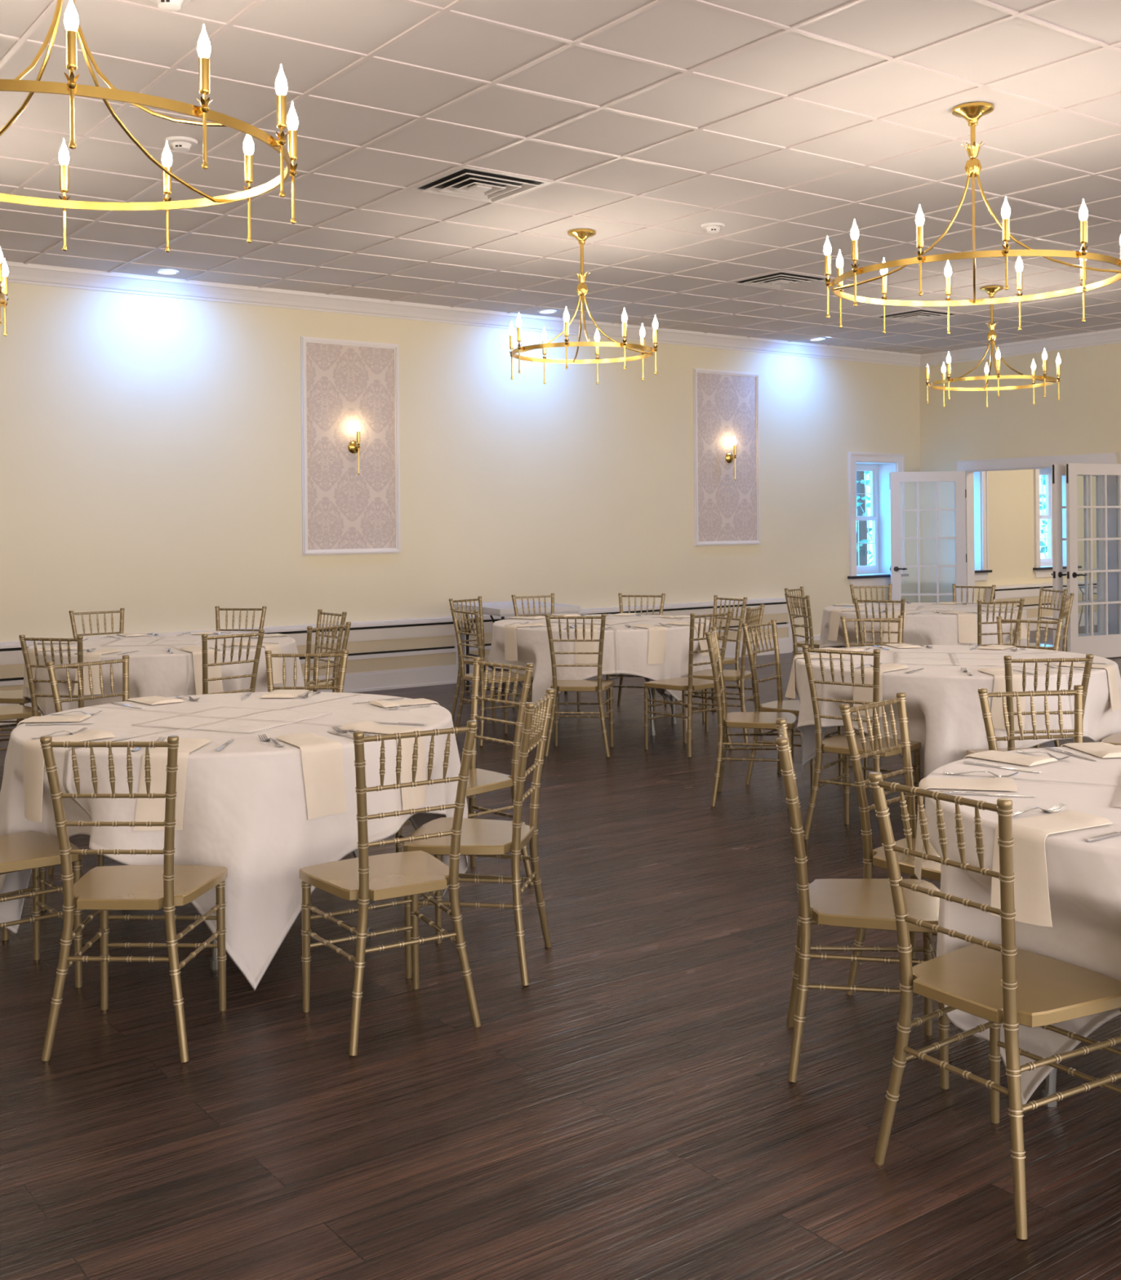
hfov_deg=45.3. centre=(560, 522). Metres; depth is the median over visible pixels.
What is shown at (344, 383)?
wall panel
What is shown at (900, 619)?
banquet chair
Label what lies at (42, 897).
banquet chair
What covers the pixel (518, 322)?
candle holder
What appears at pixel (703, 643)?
napkin
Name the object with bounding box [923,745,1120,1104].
tablecloth
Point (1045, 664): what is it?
fork
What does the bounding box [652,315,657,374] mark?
candle holder
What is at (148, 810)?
napkin
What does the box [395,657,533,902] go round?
banquet chair
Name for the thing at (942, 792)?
knife
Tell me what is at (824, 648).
napkin
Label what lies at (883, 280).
candle holder
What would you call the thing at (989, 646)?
napkin
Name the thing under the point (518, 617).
napkin
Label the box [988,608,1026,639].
napkin
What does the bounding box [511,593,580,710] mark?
banquet chair
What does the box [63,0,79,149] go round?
candle holder
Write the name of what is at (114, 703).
knife
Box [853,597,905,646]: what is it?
banquet chair
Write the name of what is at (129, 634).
napkin
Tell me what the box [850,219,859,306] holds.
candle holder
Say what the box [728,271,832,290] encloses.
ceiling vent
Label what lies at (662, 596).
banquet chair
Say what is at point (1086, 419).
wall
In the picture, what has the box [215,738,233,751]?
knife
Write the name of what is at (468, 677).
banquet chair
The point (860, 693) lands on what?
napkin
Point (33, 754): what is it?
napkin
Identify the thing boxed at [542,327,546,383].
candle holder
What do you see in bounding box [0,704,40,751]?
banquet chair
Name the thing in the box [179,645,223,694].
napkin
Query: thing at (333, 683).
banquet chair
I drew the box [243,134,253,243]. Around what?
candle holder
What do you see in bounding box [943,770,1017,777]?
fork
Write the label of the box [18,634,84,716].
banquet chair
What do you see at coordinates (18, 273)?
trim
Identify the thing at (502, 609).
folding table
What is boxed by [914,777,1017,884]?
napkin
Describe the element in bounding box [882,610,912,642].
napkin
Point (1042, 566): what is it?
window
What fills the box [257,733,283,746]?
fork
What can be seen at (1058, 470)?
door
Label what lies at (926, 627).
tablecloth
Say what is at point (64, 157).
candle holder
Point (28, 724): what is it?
knife
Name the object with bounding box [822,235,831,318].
candle holder
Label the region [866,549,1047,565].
ground
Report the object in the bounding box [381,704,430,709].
fork
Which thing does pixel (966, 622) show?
napkin
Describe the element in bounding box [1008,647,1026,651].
fork
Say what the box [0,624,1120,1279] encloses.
floor
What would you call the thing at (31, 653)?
napkin
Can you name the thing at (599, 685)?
banquet chair
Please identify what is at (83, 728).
fork
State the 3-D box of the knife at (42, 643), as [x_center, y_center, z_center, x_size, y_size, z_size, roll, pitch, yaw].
[-2.981,0.721,7.957,0.231,0.005,0.017,-1,0,-3]
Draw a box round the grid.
[0,0,1120,353]
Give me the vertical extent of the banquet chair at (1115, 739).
0.876 m
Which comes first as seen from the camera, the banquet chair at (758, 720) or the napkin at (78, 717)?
the napkin at (78, 717)
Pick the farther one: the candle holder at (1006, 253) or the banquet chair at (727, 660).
the banquet chair at (727, 660)
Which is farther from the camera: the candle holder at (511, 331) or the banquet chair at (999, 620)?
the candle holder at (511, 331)
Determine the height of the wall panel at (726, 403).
1.837 m
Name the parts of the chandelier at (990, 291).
arm, arm, stem, arm, arm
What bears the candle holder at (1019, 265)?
on the chandelier at (971, 112)
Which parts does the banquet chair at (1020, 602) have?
post, rail, rail, rail, rail, post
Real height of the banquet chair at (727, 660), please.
0.876 m
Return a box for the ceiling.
[0,0,1120,354]
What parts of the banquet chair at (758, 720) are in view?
post, post, seat, leg, leg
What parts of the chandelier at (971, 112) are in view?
arm, stem, arm, arm, arm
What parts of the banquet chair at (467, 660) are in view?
post, rail, rail, seat, post, leg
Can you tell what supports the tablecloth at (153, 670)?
on the round table
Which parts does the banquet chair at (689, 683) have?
leg, seat, leg, post, rail, rail, rail, rail, post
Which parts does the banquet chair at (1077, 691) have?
post, rail, rail, post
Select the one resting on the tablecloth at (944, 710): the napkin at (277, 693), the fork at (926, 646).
the fork at (926, 646)
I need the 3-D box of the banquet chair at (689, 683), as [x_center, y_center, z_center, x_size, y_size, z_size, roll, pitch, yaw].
[0.794,0.990,8.419,0.404,0.876,0.447,-1,0,-42]
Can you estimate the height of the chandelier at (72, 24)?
0.974 m
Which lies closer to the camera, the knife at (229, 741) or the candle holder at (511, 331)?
the knife at (229, 741)
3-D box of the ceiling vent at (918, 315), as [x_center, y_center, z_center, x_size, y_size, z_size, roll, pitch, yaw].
[3.389,-1.957,12.768,0.586,0.030,0.586,-1,0,-36]
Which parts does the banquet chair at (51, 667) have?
post, rail, rail, leg, post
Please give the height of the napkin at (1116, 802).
0.004 m
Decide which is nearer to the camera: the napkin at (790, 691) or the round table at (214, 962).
the round table at (214, 962)
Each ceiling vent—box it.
[409,167,551,203]
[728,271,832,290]
[872,309,960,323]
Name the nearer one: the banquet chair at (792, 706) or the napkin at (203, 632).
the banquet chair at (792, 706)
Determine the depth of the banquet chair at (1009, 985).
2.87 m
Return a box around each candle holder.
[0,248,3,325]
[58,138,70,251]
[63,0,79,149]
[161,141,173,252]
[195,24,213,169]
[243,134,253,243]
[274,64,288,197]
[286,102,297,224]
[508,321,514,379]
[515,312,521,373]
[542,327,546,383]
[563,306,568,368]
[594,328,599,384]
[621,307,626,369]
[640,324,644,381]
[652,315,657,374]
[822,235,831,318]
[835,249,844,328]
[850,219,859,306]
[880,257,887,333]
[915,204,924,296]
[925,363,929,404]
[941,362,946,407]
[944,260,951,334]
[946,353,951,399]
[984,362,989,407]
[995,347,999,396]
[1000,196,1011,290]
[1015,256,1022,330]
[1031,360,1035,404]
[1042,348,1046,396]
[1056,353,1060,400]
[1078,199,1088,291]
[1080,248,1087,322]
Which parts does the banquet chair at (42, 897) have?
leg, leg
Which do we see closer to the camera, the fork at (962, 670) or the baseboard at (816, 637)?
the fork at (962, 670)
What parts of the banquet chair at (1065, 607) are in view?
post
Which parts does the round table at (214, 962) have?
leg, leg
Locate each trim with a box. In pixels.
[1,261,920,367]
[919,328,1120,367]
[956,452,1120,634]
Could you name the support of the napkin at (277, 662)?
on the round table
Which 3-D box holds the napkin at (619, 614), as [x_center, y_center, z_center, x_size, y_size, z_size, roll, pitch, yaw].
[0.482,0.811,10.055,0.153,0.269,0.254,-1,0,17]
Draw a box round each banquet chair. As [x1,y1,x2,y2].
[0,689,39,731]
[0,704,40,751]
[0,831,83,987]
[2,866,46,940]
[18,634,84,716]
[40,735,227,1062]
[46,654,129,875]
[68,608,124,638]
[201,629,264,694]
[214,605,266,631]
[265,649,348,692]
[298,720,480,1055]
[303,608,346,692]
[306,622,351,692]
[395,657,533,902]
[402,688,554,986]
[448,595,511,718]
[450,607,533,746]
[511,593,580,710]
[544,613,613,757]
[605,593,667,711]
[644,610,732,756]
[674,595,746,721]
[691,604,764,742]
[705,626,796,808]
[742,618,842,791]
[775,717,949,1088]
[784,586,819,668]
[784,592,813,699]
[801,644,920,846]
[839,692,940,995]
[840,615,902,780]
[849,583,892,604]
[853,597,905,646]
[868,771,1120,1239]
[951,583,995,604]
[966,653,1093,755]
[977,598,1024,645]
[977,684,1083,751]
[995,616,1062,747]
[1028,586,1067,650]
[1057,593,1074,651]
[1078,586,1097,632]
[1101,732,1120,745]
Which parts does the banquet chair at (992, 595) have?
post, rail, post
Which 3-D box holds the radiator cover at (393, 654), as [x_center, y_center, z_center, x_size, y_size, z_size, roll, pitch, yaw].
[-3.416,1.169,10.277,6.170,0.590,0.125,-1,0,-36]
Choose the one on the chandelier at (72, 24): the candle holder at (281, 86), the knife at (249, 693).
the candle holder at (281, 86)
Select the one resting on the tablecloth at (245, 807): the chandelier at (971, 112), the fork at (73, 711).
the fork at (73, 711)
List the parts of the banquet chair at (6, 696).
seat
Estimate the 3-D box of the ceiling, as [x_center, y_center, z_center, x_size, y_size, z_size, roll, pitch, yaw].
[3.519,-2.023,7.371,20.800,0.100,13.745,-1,0,-36]
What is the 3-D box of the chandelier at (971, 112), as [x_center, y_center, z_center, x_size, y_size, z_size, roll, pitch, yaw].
[1.952,-1.471,6.341,1.374,0.975,1.374,-1,0,-36]
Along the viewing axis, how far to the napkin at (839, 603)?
10.89 m
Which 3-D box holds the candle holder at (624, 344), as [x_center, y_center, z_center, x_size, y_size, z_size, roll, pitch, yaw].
[0.408,-1.168,8.551,0.040,0.395,0.044,-1,0,-36]
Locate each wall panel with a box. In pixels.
[300,336,400,555]
[693,368,759,546]
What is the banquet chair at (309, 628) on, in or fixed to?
on the floor
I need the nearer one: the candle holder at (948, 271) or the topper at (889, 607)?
the candle holder at (948, 271)
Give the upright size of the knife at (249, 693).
0.005 m
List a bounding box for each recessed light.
[155,269,178,274]
[537,309,556,313]
[808,337,825,341]
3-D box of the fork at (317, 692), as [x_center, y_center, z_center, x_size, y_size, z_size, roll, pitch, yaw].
[-1.020,0.698,5.463,0.025,0.016,0.192,-1,0,13]
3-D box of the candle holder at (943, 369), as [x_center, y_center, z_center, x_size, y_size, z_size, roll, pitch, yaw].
[3.346,-1.201,11.715,0.040,0.395,0.044,-1,0,-36]
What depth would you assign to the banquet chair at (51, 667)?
5.66 m
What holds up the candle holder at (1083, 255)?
on the chandelier at (971, 112)
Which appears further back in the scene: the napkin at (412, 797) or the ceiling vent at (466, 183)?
the ceiling vent at (466, 183)
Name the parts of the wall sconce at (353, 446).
bulb, rod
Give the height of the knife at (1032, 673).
0.005 m
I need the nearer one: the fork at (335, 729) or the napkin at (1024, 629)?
the fork at (335, 729)
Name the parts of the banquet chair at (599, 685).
post, leg, rail, rail, rail, rail, seat, post, leg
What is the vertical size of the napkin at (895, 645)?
0.213 m
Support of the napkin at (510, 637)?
on the round table at (673, 721)
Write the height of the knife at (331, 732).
0.005 m
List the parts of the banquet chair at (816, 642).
post, rail, post, seat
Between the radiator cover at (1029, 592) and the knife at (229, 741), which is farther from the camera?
the radiator cover at (1029, 592)
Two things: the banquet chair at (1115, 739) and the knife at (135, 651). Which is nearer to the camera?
the banquet chair at (1115, 739)
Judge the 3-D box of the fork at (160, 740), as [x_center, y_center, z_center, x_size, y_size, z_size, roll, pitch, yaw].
[-1.304,0.701,4.241,0.025,0.016,0.192,-1,0,13]
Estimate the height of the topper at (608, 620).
0.004 m
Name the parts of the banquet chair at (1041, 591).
post, seat, rail, rail, rail, rail, post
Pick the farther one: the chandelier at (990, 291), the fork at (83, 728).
the chandelier at (990, 291)
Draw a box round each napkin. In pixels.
[16,714,90,726]
[22,729,115,822]
[24,645,76,688]
[36,640,75,644]
[73,648,122,694]
[115,632,146,636]
[124,695,184,704]
[133,737,211,831]
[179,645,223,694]
[191,631,224,634]
[231,641,283,684]
[250,633,288,637]
[259,689,309,697]
[275,732,346,819]
[339,720,426,810]
[368,697,439,707]
[504,622,543,661]
[508,616,545,618]
[549,613,580,616]
[574,624,600,663]
[612,613,637,615]
[631,623,667,664]
[659,615,689,617]
[666,621,708,656]
[785,653,844,698]
[817,647,864,651]
[827,607,867,640]
[831,603,863,605]
[853,663,909,716]
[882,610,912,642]
[883,643,921,648]
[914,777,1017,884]
[937,601,963,604]
[945,610,977,643]
[962,750,1057,765]
[977,644,1015,649]
[977,667,1025,729]
[983,604,1017,607]
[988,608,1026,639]
[991,809,1112,927]
[1055,662,1120,712]
[1060,742,1120,757]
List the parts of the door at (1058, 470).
handle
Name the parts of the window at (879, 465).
sash, frame, sash, sill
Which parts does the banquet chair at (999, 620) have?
post, rail, rail, post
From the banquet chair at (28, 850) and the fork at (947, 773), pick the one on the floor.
the banquet chair at (28, 850)
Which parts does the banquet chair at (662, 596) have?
leg, post, rail, leg, post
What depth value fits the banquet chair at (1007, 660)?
5.49 m
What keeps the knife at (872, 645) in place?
on the tablecloth at (944, 710)
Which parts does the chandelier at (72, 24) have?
arm, arm, arm, arm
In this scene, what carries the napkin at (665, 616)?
on the round table at (673, 721)
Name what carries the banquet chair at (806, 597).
on the floor
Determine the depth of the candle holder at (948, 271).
7.01 m
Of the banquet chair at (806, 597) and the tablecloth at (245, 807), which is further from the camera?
the banquet chair at (806, 597)
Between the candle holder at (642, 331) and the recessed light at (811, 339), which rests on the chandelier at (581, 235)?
the candle holder at (642, 331)
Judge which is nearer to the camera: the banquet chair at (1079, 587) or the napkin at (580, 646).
the napkin at (580, 646)
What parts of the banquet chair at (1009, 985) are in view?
post, rail, rail, rail, rail, leg, post, seat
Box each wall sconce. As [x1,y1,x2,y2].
[347,420,360,475]
[724,437,736,480]
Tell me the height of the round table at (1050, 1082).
0.733 m
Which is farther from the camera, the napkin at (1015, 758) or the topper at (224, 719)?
the topper at (224, 719)
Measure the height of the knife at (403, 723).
0.005 m
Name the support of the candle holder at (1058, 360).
on the chandelier at (990, 291)
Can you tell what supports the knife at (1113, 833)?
on the tablecloth at (1084, 877)
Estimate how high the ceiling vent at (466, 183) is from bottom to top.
0.030 m
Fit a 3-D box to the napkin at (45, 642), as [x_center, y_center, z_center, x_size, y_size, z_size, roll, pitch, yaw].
[-3.034,0.841,8.070,0.246,0.264,0.155,-1,0,5]
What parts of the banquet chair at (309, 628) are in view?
post, rail, rail, rail, rail, post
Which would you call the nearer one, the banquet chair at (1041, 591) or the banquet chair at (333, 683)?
the banquet chair at (333, 683)
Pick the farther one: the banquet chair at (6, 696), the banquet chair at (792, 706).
the banquet chair at (6, 696)
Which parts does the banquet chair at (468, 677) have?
post, rail, rail, rail, rail, post, seat, leg, leg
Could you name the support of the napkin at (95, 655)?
on the round table
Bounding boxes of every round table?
[210,848,369,969]
[558,677,676,735]
[1041,1067,1057,1106]
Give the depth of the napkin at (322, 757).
4.22 m
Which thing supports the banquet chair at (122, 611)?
on the floor
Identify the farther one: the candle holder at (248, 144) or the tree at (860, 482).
the tree at (860, 482)
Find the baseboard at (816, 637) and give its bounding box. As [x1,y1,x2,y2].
[791,635,820,651]
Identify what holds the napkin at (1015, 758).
on the round table at (1050, 1082)
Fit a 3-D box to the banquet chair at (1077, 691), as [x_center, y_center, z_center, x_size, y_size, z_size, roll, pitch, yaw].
[1.602,0.983,4.249,0.404,0.876,0.447,-1,0,-10]
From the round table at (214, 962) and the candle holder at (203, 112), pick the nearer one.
the candle holder at (203, 112)
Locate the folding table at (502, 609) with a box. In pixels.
[453,600,580,697]
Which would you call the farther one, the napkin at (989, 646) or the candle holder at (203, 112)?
the napkin at (989, 646)
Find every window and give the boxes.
[847,452,908,586]
[973,471,991,581]
[1032,468,1081,577]
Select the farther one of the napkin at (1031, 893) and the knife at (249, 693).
the knife at (249, 693)
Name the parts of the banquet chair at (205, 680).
post, rail, rail, rail, rail, post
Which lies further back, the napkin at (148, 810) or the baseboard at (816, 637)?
the baseboard at (816, 637)
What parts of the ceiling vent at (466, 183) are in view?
plate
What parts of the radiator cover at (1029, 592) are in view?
panel, rail, panel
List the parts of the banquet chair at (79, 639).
post, rail, rail, rail, rail, post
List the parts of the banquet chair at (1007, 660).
seat, post, rail, rail, rail, rail, post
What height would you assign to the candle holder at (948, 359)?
0.395 m
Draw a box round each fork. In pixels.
[31,727,87,738]
[50,711,101,715]
[130,736,166,751]
[175,695,199,700]
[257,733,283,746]
[297,691,320,697]
[332,726,374,736]
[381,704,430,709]
[919,644,933,648]
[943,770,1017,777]
[960,667,972,675]
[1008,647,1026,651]
[1011,802,1066,817]
[1016,750,1071,759]
[1044,663,1084,670]
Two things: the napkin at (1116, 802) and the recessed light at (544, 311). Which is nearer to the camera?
the napkin at (1116, 802)
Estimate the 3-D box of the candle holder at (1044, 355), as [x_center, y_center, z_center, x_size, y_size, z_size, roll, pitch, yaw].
[3.905,-1.206,10.824,0.040,0.395,0.044,-1,0,-36]
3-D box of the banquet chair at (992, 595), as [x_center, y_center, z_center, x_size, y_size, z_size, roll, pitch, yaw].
[3.383,0.967,11.222,0.404,0.876,0.447,-1,0,37]
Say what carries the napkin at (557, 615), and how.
on the round table at (673, 721)
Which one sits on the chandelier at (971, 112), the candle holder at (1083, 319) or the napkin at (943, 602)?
the candle holder at (1083, 319)
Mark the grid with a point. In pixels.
(51, 7)
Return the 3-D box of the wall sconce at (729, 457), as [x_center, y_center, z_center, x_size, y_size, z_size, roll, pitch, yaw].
[1.810,-0.669,14.104,0.112,0.472,0.106,-1,0,-36]
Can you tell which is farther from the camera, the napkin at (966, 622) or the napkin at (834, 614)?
the napkin at (834, 614)
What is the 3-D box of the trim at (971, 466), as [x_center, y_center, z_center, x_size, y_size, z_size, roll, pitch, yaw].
[5.827,0.329,13.972,0.182,2.103,3.960,-1,0,-36]
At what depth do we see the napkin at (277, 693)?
5.40 m
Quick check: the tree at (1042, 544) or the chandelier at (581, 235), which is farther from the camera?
the tree at (1042, 544)
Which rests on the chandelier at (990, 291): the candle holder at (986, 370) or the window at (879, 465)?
the candle holder at (986, 370)
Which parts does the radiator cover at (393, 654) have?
panel, panel, rail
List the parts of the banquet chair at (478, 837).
leg, leg, seat, post, rail, rail, rail, post, rail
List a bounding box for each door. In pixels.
[888,471,966,603]
[1051,463,1107,651]
[1065,462,1120,657]
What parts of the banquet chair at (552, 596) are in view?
post, rail, rail, post, leg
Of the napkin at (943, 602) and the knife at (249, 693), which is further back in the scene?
the napkin at (943, 602)
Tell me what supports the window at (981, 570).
in the wall at (151, 462)
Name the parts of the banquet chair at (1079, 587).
leg, leg, leg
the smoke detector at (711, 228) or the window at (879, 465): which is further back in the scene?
the window at (879, 465)
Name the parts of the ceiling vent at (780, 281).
plate, frame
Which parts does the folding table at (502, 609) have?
leg, leg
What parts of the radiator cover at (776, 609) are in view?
rail, panel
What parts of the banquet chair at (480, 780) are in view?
leg, post, seat, rail, rail, rail, rail, post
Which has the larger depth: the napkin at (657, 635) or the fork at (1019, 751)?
the napkin at (657, 635)
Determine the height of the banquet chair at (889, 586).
0.876 m
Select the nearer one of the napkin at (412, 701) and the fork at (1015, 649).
the napkin at (412, 701)
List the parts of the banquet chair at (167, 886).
post, leg, rail, rail, rail, rail, seat, post, leg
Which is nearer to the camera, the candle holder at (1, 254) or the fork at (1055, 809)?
the fork at (1055, 809)
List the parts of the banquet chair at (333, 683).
post, seat, rail, rail, rail, rail, post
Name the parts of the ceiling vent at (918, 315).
frame, plate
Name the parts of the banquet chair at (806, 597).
post, rail, rail, seat, rail, rail, post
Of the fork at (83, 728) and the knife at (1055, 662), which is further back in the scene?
the knife at (1055, 662)
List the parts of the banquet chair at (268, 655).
post, rail, rail, post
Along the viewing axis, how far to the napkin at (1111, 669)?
6.22 m
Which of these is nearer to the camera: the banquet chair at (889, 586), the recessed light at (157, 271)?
the recessed light at (157, 271)
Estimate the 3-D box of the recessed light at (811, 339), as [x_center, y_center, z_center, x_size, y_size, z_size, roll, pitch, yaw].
[2.746,-1.960,14.390,0.180,0.013,0.180,-1,0,-36]
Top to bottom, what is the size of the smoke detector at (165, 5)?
0.052 m
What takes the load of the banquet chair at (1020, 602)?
on the floor
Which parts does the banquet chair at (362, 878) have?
leg, post, seat, rail, rail, rail, leg, rail, post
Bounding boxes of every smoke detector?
[150,0,191,11]
[164,136,197,152]
[700,222,724,233]
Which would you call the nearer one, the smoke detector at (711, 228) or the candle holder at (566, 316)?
the candle holder at (566, 316)
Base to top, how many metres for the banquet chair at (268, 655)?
0.876 m
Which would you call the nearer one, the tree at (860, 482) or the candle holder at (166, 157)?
the candle holder at (166, 157)
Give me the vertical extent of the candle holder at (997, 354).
0.395 m
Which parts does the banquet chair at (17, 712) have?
seat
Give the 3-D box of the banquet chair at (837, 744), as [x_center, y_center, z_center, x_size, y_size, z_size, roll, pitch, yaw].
[1.365,0.985,6.061,0.404,0.876,0.447,-1,0,39]
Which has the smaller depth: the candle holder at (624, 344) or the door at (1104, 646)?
the candle holder at (624, 344)
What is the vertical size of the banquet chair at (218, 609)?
0.876 m
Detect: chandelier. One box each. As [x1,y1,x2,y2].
[0,0,297,252]
[0,248,8,336]
[508,228,657,384]
[822,102,1120,334]
[925,285,1060,407]
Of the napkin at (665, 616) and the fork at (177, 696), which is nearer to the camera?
the fork at (177, 696)
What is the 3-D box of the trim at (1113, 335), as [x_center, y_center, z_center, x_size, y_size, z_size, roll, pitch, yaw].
[8.171,-1.947,10.539,0.102,0.135,13.385,-1,0,-36]
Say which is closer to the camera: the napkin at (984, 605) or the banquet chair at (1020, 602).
the banquet chair at (1020, 602)
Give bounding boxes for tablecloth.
[0,691,467,991]
[22,632,304,715]
[488,613,712,728]
[794,644,1120,780]
[818,602,1026,648]
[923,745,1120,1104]
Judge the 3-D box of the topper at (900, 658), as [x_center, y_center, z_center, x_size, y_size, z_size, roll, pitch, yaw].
[1.953,0.678,6.666,0.580,0.004,0.580,-1,0,14]
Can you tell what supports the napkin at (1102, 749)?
on the round table at (1050, 1082)
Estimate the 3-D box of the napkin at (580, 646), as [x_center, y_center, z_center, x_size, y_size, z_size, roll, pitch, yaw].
[0.184,0.793,8.754,0.148,0.234,0.260,-1,0,9]
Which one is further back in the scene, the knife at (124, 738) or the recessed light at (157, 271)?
the recessed light at (157, 271)
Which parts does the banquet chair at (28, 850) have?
leg, seat, leg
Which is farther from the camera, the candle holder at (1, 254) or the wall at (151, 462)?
the wall at (151, 462)
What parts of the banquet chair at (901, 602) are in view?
post, rail, rail, rail, rail, post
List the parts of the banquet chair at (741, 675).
leg, leg, seat, post, rail, post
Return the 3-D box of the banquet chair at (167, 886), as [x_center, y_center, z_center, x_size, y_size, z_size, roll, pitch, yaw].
[-1.190,1.008,3.790,0.404,0.876,0.447,-1,0,3]
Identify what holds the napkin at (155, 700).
on the round table at (214, 962)
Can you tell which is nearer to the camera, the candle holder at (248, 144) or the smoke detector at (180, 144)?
the candle holder at (248, 144)
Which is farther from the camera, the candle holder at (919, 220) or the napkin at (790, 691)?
the napkin at (790, 691)
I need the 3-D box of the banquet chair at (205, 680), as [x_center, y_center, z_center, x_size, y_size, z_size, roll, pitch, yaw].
[-1.861,1.014,7.182,0.447,0.876,0.404,-1,0,44]
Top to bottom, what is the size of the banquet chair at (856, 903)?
0.876 m
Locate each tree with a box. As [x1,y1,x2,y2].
[856,471,872,565]
[1040,475,1047,557]
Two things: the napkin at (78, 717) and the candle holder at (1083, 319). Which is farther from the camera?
the candle holder at (1083, 319)
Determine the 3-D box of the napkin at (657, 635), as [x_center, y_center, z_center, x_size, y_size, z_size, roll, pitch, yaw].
[0.580,0.796,8.799,0.174,0.244,0.268,-1,0,-27]
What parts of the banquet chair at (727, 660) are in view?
leg, post, rail, rail, rail, rail, seat, post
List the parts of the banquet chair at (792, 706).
post, rail, rail, rail, rail, post, seat, leg, leg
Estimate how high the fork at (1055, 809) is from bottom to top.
0.016 m
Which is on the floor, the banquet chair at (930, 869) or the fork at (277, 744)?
the banquet chair at (930, 869)
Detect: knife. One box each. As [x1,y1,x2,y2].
[25,723,93,725]
[37,643,57,644]
[69,737,129,747]
[111,702,142,708]
[117,650,138,654]
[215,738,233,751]
[241,691,253,699]
[327,731,353,738]
[353,697,404,703]
[373,721,426,725]
[810,658,849,660]
[871,644,888,649]
[906,668,923,673]
[938,791,1033,797]
[962,760,1040,773]
[1011,669,1034,675]
[1044,746,1095,760]
[1055,662,1107,664]
[1084,831,1120,841]
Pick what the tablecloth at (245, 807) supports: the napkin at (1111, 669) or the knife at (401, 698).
the knife at (401, 698)
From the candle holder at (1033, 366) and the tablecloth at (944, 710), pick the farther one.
the candle holder at (1033, 366)
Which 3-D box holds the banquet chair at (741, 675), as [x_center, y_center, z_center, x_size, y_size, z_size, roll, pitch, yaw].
[1.094,0.987,8.893,0.447,0.876,0.404,-1,0,23]
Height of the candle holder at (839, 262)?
0.395 m
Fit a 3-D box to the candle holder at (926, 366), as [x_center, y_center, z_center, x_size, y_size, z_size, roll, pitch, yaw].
[3.113,-1.175,11.387,0.044,0.348,0.042,-1,0,-36]
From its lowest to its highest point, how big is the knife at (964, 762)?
0.005 m
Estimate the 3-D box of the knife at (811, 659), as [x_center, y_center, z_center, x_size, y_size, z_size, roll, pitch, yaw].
[1.339,0.682,6.683,0.231,0.005,0.017,-1,0,15]
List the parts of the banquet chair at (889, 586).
post, rail, post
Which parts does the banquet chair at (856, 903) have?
rail, post, post, seat, leg, leg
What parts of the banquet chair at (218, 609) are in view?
post, rail, rail, post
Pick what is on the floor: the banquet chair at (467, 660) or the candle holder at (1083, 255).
the banquet chair at (467, 660)
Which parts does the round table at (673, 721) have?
leg, leg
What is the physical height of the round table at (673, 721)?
0.733 m
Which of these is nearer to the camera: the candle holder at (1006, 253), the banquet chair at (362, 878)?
the banquet chair at (362, 878)
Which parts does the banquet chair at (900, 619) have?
post, leg, rail, rail, post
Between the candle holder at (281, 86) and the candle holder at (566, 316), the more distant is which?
the candle holder at (566, 316)
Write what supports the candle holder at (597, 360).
on the chandelier at (581, 235)
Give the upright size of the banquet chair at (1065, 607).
0.876 m
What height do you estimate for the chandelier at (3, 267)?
0.974 m
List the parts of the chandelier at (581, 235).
arm, arm, stem, arm, arm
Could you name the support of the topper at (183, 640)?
on the tablecloth at (153, 670)
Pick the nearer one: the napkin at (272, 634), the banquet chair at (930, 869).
the banquet chair at (930, 869)
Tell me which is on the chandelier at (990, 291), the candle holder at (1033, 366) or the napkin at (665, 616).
the candle holder at (1033, 366)
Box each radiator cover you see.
[0,616,461,724]
[460,597,792,682]
[985,579,1097,631]
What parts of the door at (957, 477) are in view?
handle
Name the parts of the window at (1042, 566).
sash, frame, sash, sill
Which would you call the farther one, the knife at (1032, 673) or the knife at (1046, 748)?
the knife at (1032, 673)
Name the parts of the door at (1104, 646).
handle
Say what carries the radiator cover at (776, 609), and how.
on the floor
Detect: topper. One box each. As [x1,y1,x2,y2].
[100,636,201,646]
[131,706,333,733]
[551,617,647,624]
[883,605,955,610]
[893,652,1020,666]
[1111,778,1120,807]
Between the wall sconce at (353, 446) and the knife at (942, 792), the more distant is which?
the wall sconce at (353, 446)
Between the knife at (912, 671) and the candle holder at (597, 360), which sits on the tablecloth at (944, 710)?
the knife at (912, 671)
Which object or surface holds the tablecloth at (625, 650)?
on the round table at (673, 721)
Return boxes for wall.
[0,282,1096,642]
[919,342,1120,633]
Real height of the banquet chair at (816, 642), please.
0.876 m
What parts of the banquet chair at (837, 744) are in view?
post, rail, rail, rail, rail, leg, seat, post, leg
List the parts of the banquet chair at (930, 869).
post, rail, rail, rail, rail, seat, post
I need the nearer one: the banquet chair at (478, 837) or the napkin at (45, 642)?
the banquet chair at (478, 837)
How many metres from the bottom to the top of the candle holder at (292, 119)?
0.395 m
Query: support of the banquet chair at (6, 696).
on the floor
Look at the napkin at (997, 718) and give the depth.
5.92 m
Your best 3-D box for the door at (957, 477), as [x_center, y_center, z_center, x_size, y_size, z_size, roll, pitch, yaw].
[4.228,0.401,15.431,0.867,1.965,0.163,-1,0,6]
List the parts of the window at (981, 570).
sill, casing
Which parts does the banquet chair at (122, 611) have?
post, rail, rail, post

